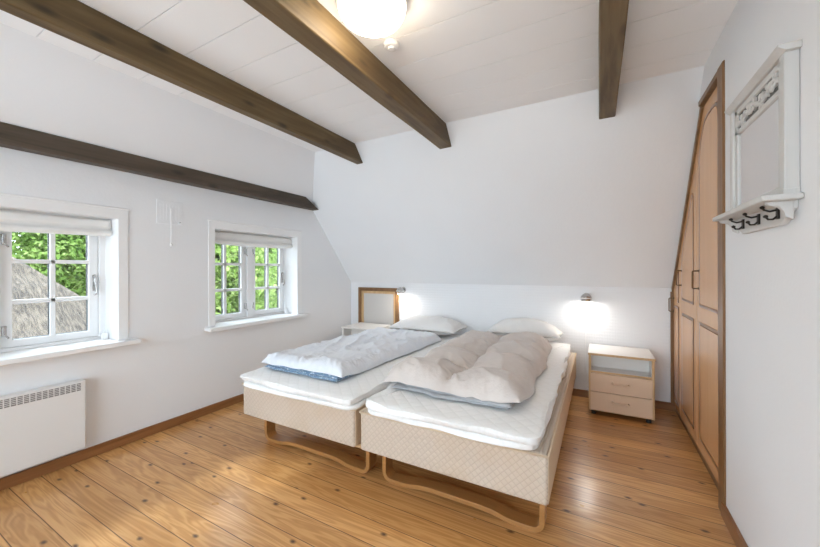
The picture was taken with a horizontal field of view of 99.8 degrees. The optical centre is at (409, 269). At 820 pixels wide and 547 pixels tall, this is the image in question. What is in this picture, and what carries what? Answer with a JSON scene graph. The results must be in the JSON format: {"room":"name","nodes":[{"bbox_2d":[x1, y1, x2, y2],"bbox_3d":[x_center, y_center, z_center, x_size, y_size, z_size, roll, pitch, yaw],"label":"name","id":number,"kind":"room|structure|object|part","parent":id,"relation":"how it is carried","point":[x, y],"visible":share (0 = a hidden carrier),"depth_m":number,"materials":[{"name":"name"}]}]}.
{"room":"bedroom","nodes":[
{"label":"bedroom","id":0,"kind":"room"},
{"bbox_2d":[0,23,314,202],"bbox_3d":[-1.973,-0.971,2.067,0.680,0.741,5.736,0,0,29],"label":"wall","id":1,"kind":"structure","parent":0,"point":[46,87],"depth_m":2.20,"materials":[{"name":"white paint"}]},
{"bbox_2d":[0,122,318,210],"bbox_3d":[-2.232,-0.728,1.812,0.100,0.115,4.839,0,0,29],"label":"timber beam","id":2,"kind":"structure","parent":1,"relation":"attached to","point":[14,137],"depth_m":2.35,"materials":[{"name":"brown wood"}]},
{"bbox_2d":[0,147,350,477],"bbox_3d":[-2.183,0.241,2.297,0.284,1.930,5.936,0,0,29],"label":"wall","id":3,"kind":"structure","parent":0,"point":[178,367],"depth_m":2.61,"materials":[{"name":"white paint"}]},
{"bbox_2d":[0,379,85,476],"bbox_3d":[-2.295,0.898,1.713,0.076,0.424,1.042,0,0,29],"label":"heater","id":4,"kind":"object","parent":3,"relation":"attached to","point":[46,423],"visible":1,"depth_m":1.97,"materials":[{"name":"white metal"}]},
{"bbox_2d":[0,383,80,408],"bbox_3d":[-2.264,0.721,1.701,0.007,0.045,0.974,0,0,29],"label":"grille","id":5,"kind":"object","parent":4,"relation":"attached to","point":[15,401],"depth_m":1.97,"materials":[{"name":"grey metal"}]},
{"bbox_2d":[0,192,140,365],"bbox_3d":[-2.302,0.046,1.965,0.344,0.935,1.180,0,0,29],"label":"window","id":6,"kind":"structure","parent":3,"relation":"in","point":[106,262],"depth_m":2.26,"materials":[{"name":"white paint"}]},
{"bbox_3d":[-2.312,0.065,2.230,0.046,0.797,0.451,0,0,29],"label":"sash","id":7,"kind":"part","parent":6,"relation":"part of","materials":[{"name":"white paint"}]},
{"bbox_3d":[-2.420,0.065,2.024,0.081,0.837,1.000,0,0,29],"label":"frame","id":8,"kind":"part","parent":6,"relation":"part of","materials":[{"name":"white paint"}]},
{"bbox_2d":[0,209,111,235],"bbox_3d":[-2.301,-0.281,1.959,0.064,0.129,0.980,0,0,29],"label":"blind","id":9,"kind":"object","parent":6,"relation":"attached to","point":[10,220],"visible":1,"depth_m":2.12,"materials":[{"name":"white fabric"}]},
{"bbox_3d":[-2.272,0.498,1.950,0.279,0.030,1.180,0,0,29],"label":"sill","id":10,"kind":"part","parent":6,"relation":"part of","materials":[{"name":"white paint"}]},
{"bbox_3d":[-2.178,0.105,2.387,0.040,0.148,0.023,0,0,29],"label":"handle","id":11,"kind":"part","parent":6,"relation":"part of","materials":[{"name":"silver metal"}]},
{"bbox_2d":[0,393,243,490],"bbox_3d":[-2.097,1.173,2.137,0.016,0.066,5.536,0,0,29],"label":"baseboard","id":12,"kind":"structure","parent":3,"relation":"attached to","point":[28,474],"depth_m":2.28,"materials":[{"name":"brown wood"}]},
{"bbox_2d":[156,199,182,246],"bbox_3d":[-1.824,-0.349,2.633,0.026,0.347,0.184,0,0,29],"label":"air vent","id":13,"kind":"object","parent":3,"relation":"in","point":[167,212],"visible":1,"depth_m":2.63,"materials":[{"name":"white paint"}]},
{"bbox_3d":[-1.834,-0.435,2.638,0.005,0.176,0.184,0,0,29],"label":"plate","id":14,"kind":"part","parent":13,"relation":"part of","materials":[{"name":"white paint"}]},
{"bbox_2d":[204,219,309,331],"bbox_3d":[-1.520,0.044,3.396,0.344,0.935,1.106,0,0,29],"label":"window","id":15,"kind":"structure","parent":3,"relation":"in","point":[289,287],"depth_m":3.43,"materials":[{"name":"white paint"}]},
{"bbox_3d":[-1.752,0.063,3.255,0.046,0.797,0.426,0,0,29],"label":"sash","id":16,"kind":"part","parent":15,"relation":"part of","materials":[{"name":"white paint"}]},
{"bbox_3d":[-1.638,0.063,3.454,0.081,0.837,0.926,0,0,29],"label":"frame","id":17,"kind":"part","parent":15,"relation":"part of","materials":[{"name":"white paint"}]},
{"bbox_2d":[215,230,292,247],"bbox_3d":[-1.520,-0.284,3.389,0.063,0.127,0.906,0,0,29],"label":"blind","id":18,"kind":"object","parent":15,"relation":"attached to","point":[221,237],"visible":0.94,"depth_m":3.34,"materials":[{"name":"white fabric"}]},
{"bbox_3d":[-1.491,0.496,3.380,0.279,0.030,1.106,0,0,29],"label":"sill","id":19,"kind":"part","parent":15,"relation":"part of","materials":[{"name":"white paint"}]},
{"bbox_3d":[-1.524,0.063,3.672,0.046,0.797,0.406,0,0,29],"label":"sash","id":20,"kind":"part","parent":15,"relation":"part of","materials":[{"name":"white paint"}]},
{"bbox_3d":[-1.400,0.103,3.809,0.040,0.148,0.023,0,0,29],"label":"handle","id":21,"kind":"part","parent":15,"relation":"part of","materials":[{"name":"silver metal"}]},
{"bbox_2d":[0,395,736,546],"bbox_3d":[-0.377,1.261,1.311,4.526,0.120,5.936,0,0,29],"label":"floor","id":22,"kind":"structure","parent":0,"point":[214,479],"depth_m":1.80,"materials":[{"name":"brown wood"}]},
{"bbox_2d":[242,382,376,472],"bbox_3d":[-0.241,0.991,3.048,1.002,0.420,2.039,0,0,29],"label":"bed","id":23,"kind":"object","parent":22,"relation":"on","point":[337,425],"visible":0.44,"depth_m":2.13,"materials":[{"name":"fabric"}]},
{"bbox_3d":[-0.616,1.094,2.260,0.905,0.215,0.077,0,0,29],"label":"leg","id":24,"kind":"part","parent":23,"relation":"part of","materials":[{"name":"brown wood"}]},
{"bbox_2d":[240,334,460,409],"bbox_3d":[-0.237,0.735,3.007,0.996,0.080,2.118,0,0,29],"label":"topper","id":25,"kind":"object","parent":23,"relation":"on","point":[352,392],"visible":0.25,"depth_m":2.16,"materials":[{"name":"fabric"}]},
{"bbox_2d":[261,327,441,381],"bbox_3d":[-0.378,0.628,2.928,0.787,0.130,1.494,0,0,29],"label":"duvet","id":26,"kind":"object","parent":25,"relation":"on","point":[339,358],"visible":1,"depth_m":2.54,"materials":[{"name":"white fabric"}]},
{"bbox_2d":[388,316,466,334],"bbox_3d":[0.193,0.591,3.736,0.770,0.178,0.420,0,0,29],"label":"pillow","id":27,"kind":"object","parent":25,"relation":"on","point":[439,325],"visible":0.8,"depth_m":3.60,"materials":[{"name":"white fabric"}]},
{"bbox_2d":[341,322,390,335],"bbox_3d":[-0.532,0.938,4.146,0.454,0.528,0.407,0,0,29],"label":"bedside table","id":28,"kind":"object","parent":22,"relation":"on","point":[356,328],"visible":0.04,"depth_m":4.16,"materials":[{"name":"white laminate"}]},
{"bbox_2d":[359,352,576,532],"bbox_3d":[0.636,0.988,2.569,0.986,0.420,2.040,0,0,29],"label":"bed","id":29,"kind":"object","parent":22,"relation":"on","point":[529,475],"visible":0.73,"depth_m":1.68,"materials":[{"name":"fabric"}]},
{"bbox_3d":[0.242,1.092,1.792,0.870,0.215,0.077,0,0,29],"label":"leg","id":30,"kind":"part","parent":29,"relation":"part of","materials":[{"name":"brown wood"}]},
{"bbox_2d":[365,341,570,449],"bbox_3d":[0.629,0.733,2.554,0.938,0.079,2.107,0,0,29],"label":"topper","id":31,"kind":"object","parent":29,"relation":"on","point":[522,426],"visible":0.48,"depth_m":1.72,"materials":[{"name":"fabric"}]},
{"bbox_2d":[383,330,551,408],"bbox_3d":[0.540,0.605,2.534,0.855,0.175,1.600,0,0,29],"label":"duvet","id":32,"kind":"object","parent":31,"relation":"on","point":[487,368],"visible":1,"depth_m":2.02,"materials":[{"name":"grey fabric"}]},
{"bbox_2d":[486,318,562,340],"bbox_3d":[1.102,0.573,3.336,0.680,0.206,0.240,0,0,29],"label":"pillow","id":33,"kind":"object","parent":31,"relation":"on","point":[546,330],"visible":0.61,"depth_m":3.26,"materials":[{"name":"white fabric"}]},
{"bbox_2d":[588,344,655,423],"bbox_3d":[1.759,0.939,2.902,0.459,0.512,0.422,0,0,29],"label":"bedside table","id":34,"kind":"object","parent":22,"relation":"on","point":[621,379],"visible":1,"depth_m":2.78,"materials":[{"name":"brown wood"}]},
{"bbox_3d":[1.665,0.912,2.730,0.125,0.016,0.031,0,0,29],"label":"handle","id":35,"kind":"part","parent":34,"relation":"part of","materials":[{"name":"beige wood"}]},
{"bbox_3d":[1.666,1.064,2.730,0.125,0.016,0.031,0,0,29],"label":"handle","id":36,"kind":"part","parent":34,"relation":"part of","materials":[{"name":"beige wood"}]},
{"bbox_3d":[1.757,0.921,2.898,0.422,0.148,0.351,0,0,29],"label":"drawer","id":37,"kind":"part","parent":34,"relation":"part of","materials":[{"name":"beige wood"}]},
{"bbox_3d":[1.757,1.073,2.898,0.422,0.148,0.351,0,0,29],"label":"drawer","id":38,"kind":"part","parent":34,"relation":"part of","materials":[{"name":"beige wood"}]},
{"bbox_2d":[668,60,725,510],"bbox_3d":[2.130,0.092,2.150,0.646,2.205,1.452,0,0,29],"label":"wardrobe","id":39,"kind":"object","parent":22,"relation":"on","point":[697,300],"visible":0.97,"depth_m":2.04,"materials":[{"name":"brown wood"}]},
{"bbox_3d":[2.194,0.294,2.900,0.038,0.128,0.018,0,0,29],"label":"handle","id":40,"kind":"part","parent":39,"relation":"part of","materials":[{"name":"grey metal"}]},
{"bbox_3d":[2.157,0.690,2.793,0.007,0.758,0.142,0,0,29],"label":"raised panel","id":41,"kind":"part","parent":39,"relation":"part of","materials":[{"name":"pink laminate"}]},
{"bbox_3d":[2.158,0.691,2.792,0.008,0.793,0.175,0,0,29],"label":"panel molding","id":42,"kind":"part","parent":39,"relation":"part of","materials":[{"name":"brown wood"}]},
{"bbox_3d":[2.166,0.498,2.788,0.020,1.269,0.265,0,0,29],"label":"door","id":43,"kind":"part","parent":39,"relation":"part of","materials":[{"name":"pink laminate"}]},
{"bbox_3d":[2.128,0.132,2.740,0.008,0.258,0.055,0,0,29],"label":"panel molding","id":44,"kind":"part","parent":39,"relation":"part of","materials":[{"name":"brown wood"}]},
{"bbox_3d":[1.967,-0.138,2.448,0.007,0.702,0.322,0,0,29],"label":"raised panel","id":45,"kind":"part","parent":39,"relation":"part of","materials":[{"name":"brown wood"}]},
{"bbox_3d":[1.969,0.690,2.448,0.007,0.698,0.326,0,0,29],"label":"raised panel","id":46,"kind":"part","parent":39,"relation":"part of","materials":[{"name":"brown wood"}]},
{"bbox_3d":[1.970,0.691,2.448,0.008,0.733,0.359,0,0,29],"label":"panel molding","id":47,"kind":"part","parent":39,"relation":"part of","materials":[{"name":"brown wood"}]},
{"bbox_3d":[1.967,-0.140,2.448,0.008,0.742,0.359,0,0,29],"label":"panel molding","id":48,"kind":"part","parent":39,"relation":"part of","materials":[{"name":"brown wood"}]},
{"bbox_3d":[1.977,0.185,2.443,0.020,1.895,0.509,0,0,29],"label":"door","id":49,"kind":"part","parent":39,"relation":"part of","materials":[{"name":"brown wood"}]},
{"bbox_3d":[1.797,0.063,2.176,0.038,0.128,0.018,0,0,29],"label":"handle","id":50,"kind":"part","parent":39,"relation":"part of","materials":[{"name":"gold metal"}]},
{"bbox_3d":[1.718,0.079,1.970,0.020,2.109,0.558,0,0,29],"label":"door","id":51,"kind":"part","parent":39,"relation":"part of","materials":[{"name":"brown wood"}]},
{"bbox_3d":[1.707,-0.334,1.975,0.007,1.096,0.371,0,0,29],"label":"raised panel","id":52,"kind":"part","parent":39,"relation":"part of","materials":[{"name":"brown wood"}]},
{"bbox_3d":[1.711,0.692,1.974,0.008,0.733,0.408,0,0,29],"label":"panel molding","id":53,"kind":"part","parent":39,"relation":"part of","materials":[{"name":"brown wood"}]},
{"bbox_3d":[1.708,-0.334,1.974,0.008,1.133,0.408,0,0,29],"label":"panel molding","id":54,"kind":"part","parent":39,"relation":"part of","materials":[{"name":"brown wood"}]},
{"bbox_3d":[1.710,0.691,1.975,0.007,0.698,0.375,0,0,29],"label":"raised panel","id":55,"kind":"part","parent":39,"relation":"part of","materials":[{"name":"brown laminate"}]},
{"bbox_2d":[0,0,737,151],"bbox_3d":[-0.706,-1.222,0.723,3.194,0.120,4.595,0,0,29],"label":"ceiling","id":56,"kind":"structure","parent":0,"point":[464,59],"depth_m":1.82,"materials":[{"name":"paint"}]},
{"bbox_2d":[0,0,362,163],"bbox_3d":[-1.572,-1.083,1.295,0.076,0.154,4.567,0,0,29],"label":"timber beam","id":57,"kind":"structure","parent":56,"relation":"attached to","point":[74,20],"depth_m":1.78,"materials":[{"name":"brown wood"}]},
{"bbox_2d":[243,0,450,148],"bbox_3d":[-0.799,-1.085,0.872,0.113,0.154,4.567,0,0,29],"label":"timber beam","id":58,"kind":"structure","parent":56,"relation":"attached to","point":[308,22],"depth_m":1.72,"materials":[{"name":"brown wood"}]},
{"bbox_2d":[336,0,406,37],"bbox_3d":[-0.163,-1.104,1.480,0.300,0.120,0.300,0,0,29],"label":"ceiling lamp","id":59,"kind":"object","parent":56,"relation":"attached to","point":[367,18],"visible":1,"depth_m":1.44,"materials":[{"name":"frosted white glass"}]},
{"bbox_3d":[-0.163,-1.145,1.480,0.300,0.038,0.300,0,0,29],"label":"plate","id":60,"kind":"part","parent":59,"relation":"part of","materials":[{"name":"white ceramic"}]},
{"bbox_2d":[384,38,398,51],"bbox_3d":[-0.095,-1.146,1.771,0.080,0.036,0.080,0,0,29],"label":"smoke detector","id":61,"kind":"object","parent":56,"relation":"attached to","point":[391,44],"visible":1,"depth_m":1.75,"materials":[{"name":"white plastic"}]},
{"bbox_2d":[598,0,628,118],"bbox_3d":[0.227,-1.088,0.311,0.102,0.154,4.567,0,0,29],"label":"timber beam","id":62,"kind":"structure","parent":56,"relation":"attached to","point":[613,14],"depth_m":1.60,"materials":[{"name":"brown wood"}]},
{"bbox_2d":[312,66,703,287],"bbox_3d":[0.693,-0.524,3.226,4.476,1.648,1.390,0,0,29],"label":"ceiling","id":63,"kind":"structure","parent":0,"point":[553,192],"depth_m":2.93,"materials":[{"name":"paint"}]},
{"bbox_2d":[351,282,671,402],"bbox_3d":[0.959,0.654,3.706,4.476,1.087,0.150,0,0,29],"label":"wall","id":64,"kind":"structure","parent":0,"point":[633,317],"depth_m":3.30,"materials":[{"name":"paint"}]},
{"bbox_2d":[358,287,398,328],"bbox_3d":[-0.399,0.564,4.343,0.600,0.675,0.033,0,0,29],"label":"framed panel","id":65,"kind":"object","parent":64,"relation":"attached to","point":[375,305],"visible":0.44,"depth_m":4.35,"materials":[{"name":"brown wood"}]},
{"bbox_3d":[-0.396,0.564,4.348,0.516,0.591,0.021,0,0,29],"label":"frame","id":66,"kind":"part","parent":65,"relation":"part of","materials":[{"name":"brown wood"}]},
{"bbox_2d":[396,287,405,294],"bbox_3d":[-0.107,0.253,4.128,0.094,0.088,0.132,0,0,29],"label":"reading lamp","id":67,"kind":"object","parent":64,"relation":"attached to","point":[399,290],"visible":1,"depth_m":4.08,"materials":[{"name":"silver metal"}]},
{"bbox_2d":[580,293,591,374],"bbox_3d":[1.624,0.601,3.182,0.094,0.766,0.132,0,0,29],"label":"reading lamp","id":68,"kind":"object","parent":64,"relation":"attached to","point":[585,297],"visible":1,"depth_m":3.15,"materials":[{"name":"silver metal"}]},
{"bbox_3d":[1.645,0.633,3.236,0.014,0.700,0.013,0,0,29],"label":"cord","id":69,"kind":"part","parent":68,"relation":"part of","materials":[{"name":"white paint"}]},
{"bbox_3d":[1.614,0.258,3.165,0.092,0.082,0.092,0,0,29],"label":"lamp shade","id":70,"kind":"part","parent":68,"relation":"part of","materials":[{"name":"silver metal"}]},
{"bbox_2d":[572,388,675,411],"bbox_3d":[0.760,1.165,3.720,3.480,0.066,0.018,0,0,29],"label":"baseboard","id":71,"kind":"structure","parent":64,"relation":"attached to","point":[663,405],"depth_m":2.96,"materials":[{"name":"brown wood"}]},
{"bbox_2d":[699,0,819,546],"bbox_3d":[0.914,-0.009,0.433,0.120,2.414,5.636,0,0,29],"label":"wall","id":72,"kind":"structure","parent":0,"point":[773,274],"depth_m":1.19,"materials":[{"name":"white paint"}]},
{"bbox_2d":[721,502,747,546],"bbox_3d":[0.537,1.165,-0.120,0.016,0.066,4.102,0,0,29],"label":"baseboard","id":73,"kind":"structure","parent":72,"relation":"attached to","point":[727,517],"depth_m":1.54,"materials":[{"name":"brown wood"}]},
{"bbox_2d":[713,39,803,233],"bbox_3d":[1.248,-0.416,1.270,0.094,0.542,0.529,0,0,29],"label":"wall mirror","id":74,"kind":"object","parent":72,"relation":"attached to","point":[765,190],"visible":1,"depth_m":1.18,"materials":[{"name":"white paint"}]},
{"bbox_3d":[1.275,-0.452,1.268,0.010,0.427,0.432,0,0,29],"label":"frame","id":75,"kind":"part","parent":74,"relation":"part of","materials":[{"name":"white paint"}]},
{"bbox_2d":[713,192,803,221],"bbox_3d":[1.248,-0.220,1.270,0.093,0.018,0.528,0,0,29],"label":"shelf","id":76,"kind":"object","parent":74,"relation":"attached to","point":[755,207],"depth_m":1.15,"materials":[{"name":"white paint"}]},
{"bbox_2d":[739,97,778,204],"bbox_3d":[1.277,-0.412,1.267,0.004,0.302,0.380,0,0,29],"label":"mirror glass","id":77,"kind":"object","parent":74,"relation":"attached to","point":[759,136],"depth_m":1.24,"materials":[{"name":"white mirror"}]},
{"bbox_3d":[1.268,-0.676,1.266,0.053,0.022,0.514,0,0,29],"label":"cornice","id":78,"kind":"part","parent":74,"relation":"part of","materials":[{"name":"white paint"}]},
{"label":"outside","id":79,"kind":"structure","parent":0,"visible":0},
{"bbox_3d":[-22.988,4.163,23.972,56.640,0.200,100.000,0,0,29],"label":"ground","id":80,"kind":"structure","parent":79,"visible":0},
{"bbox_2d":[12,256,85,338],"bbox_3d":[-8.660,1.704,2.914,6.000,4.640,9.800,0,0,29],"label":"house","id":81,"kind":"structure","parent":80,"relation":"on","point":[28,319],"depth_m":5.25,"materials":[{"name":"beige"}]},
{"bbox_2d":[12,232,85,295],"bbox_3d":[-11.943,0.021,11.491,4.347,8.642,4.122,0,0,-2],"label":"leafy tree","id":82,"kind":"object","parent":80,"relation":"on","point":[31,245],"visible":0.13,"depth_m":10.68,"materials":[{"name":"green plant"}]},
{"bbox_2d":[215,244,276,314],"bbox_3d":[-5.780,0.207,10.793,3.532,8.377,3.738,0,0,2],"label":"leafy tree","id":83,"kind":"object","parent":80,"relation":"on","point":[231,251],"visible":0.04,"depth_m":10.80,"materials":[{"name":"green plant"}]},
{"bbox_2d":[255,247,276,308],"bbox_3d":[-7.278,-0.035,19.104,3.761,8.920,3.980,0,0,22],"label":"leafy tree","id":84,"kind":"object","parent":80,"relation":"on","point":[270,249],"visible":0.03,"depth_m":18.27,"materials":[{"name":"green plant"}]},
{"bbox_2d":[269,248,276,277],"bbox_3d":[-3.731,0.249,14.863,3.865,8.102,4.075,0,0,15],"label":"leafy tree","id":85,"kind":"object","parent":80,"relation":"on","point":[274,254],"visible":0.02,"depth_m":13.69,"materials":[{"name":"green plant"}]}
]}

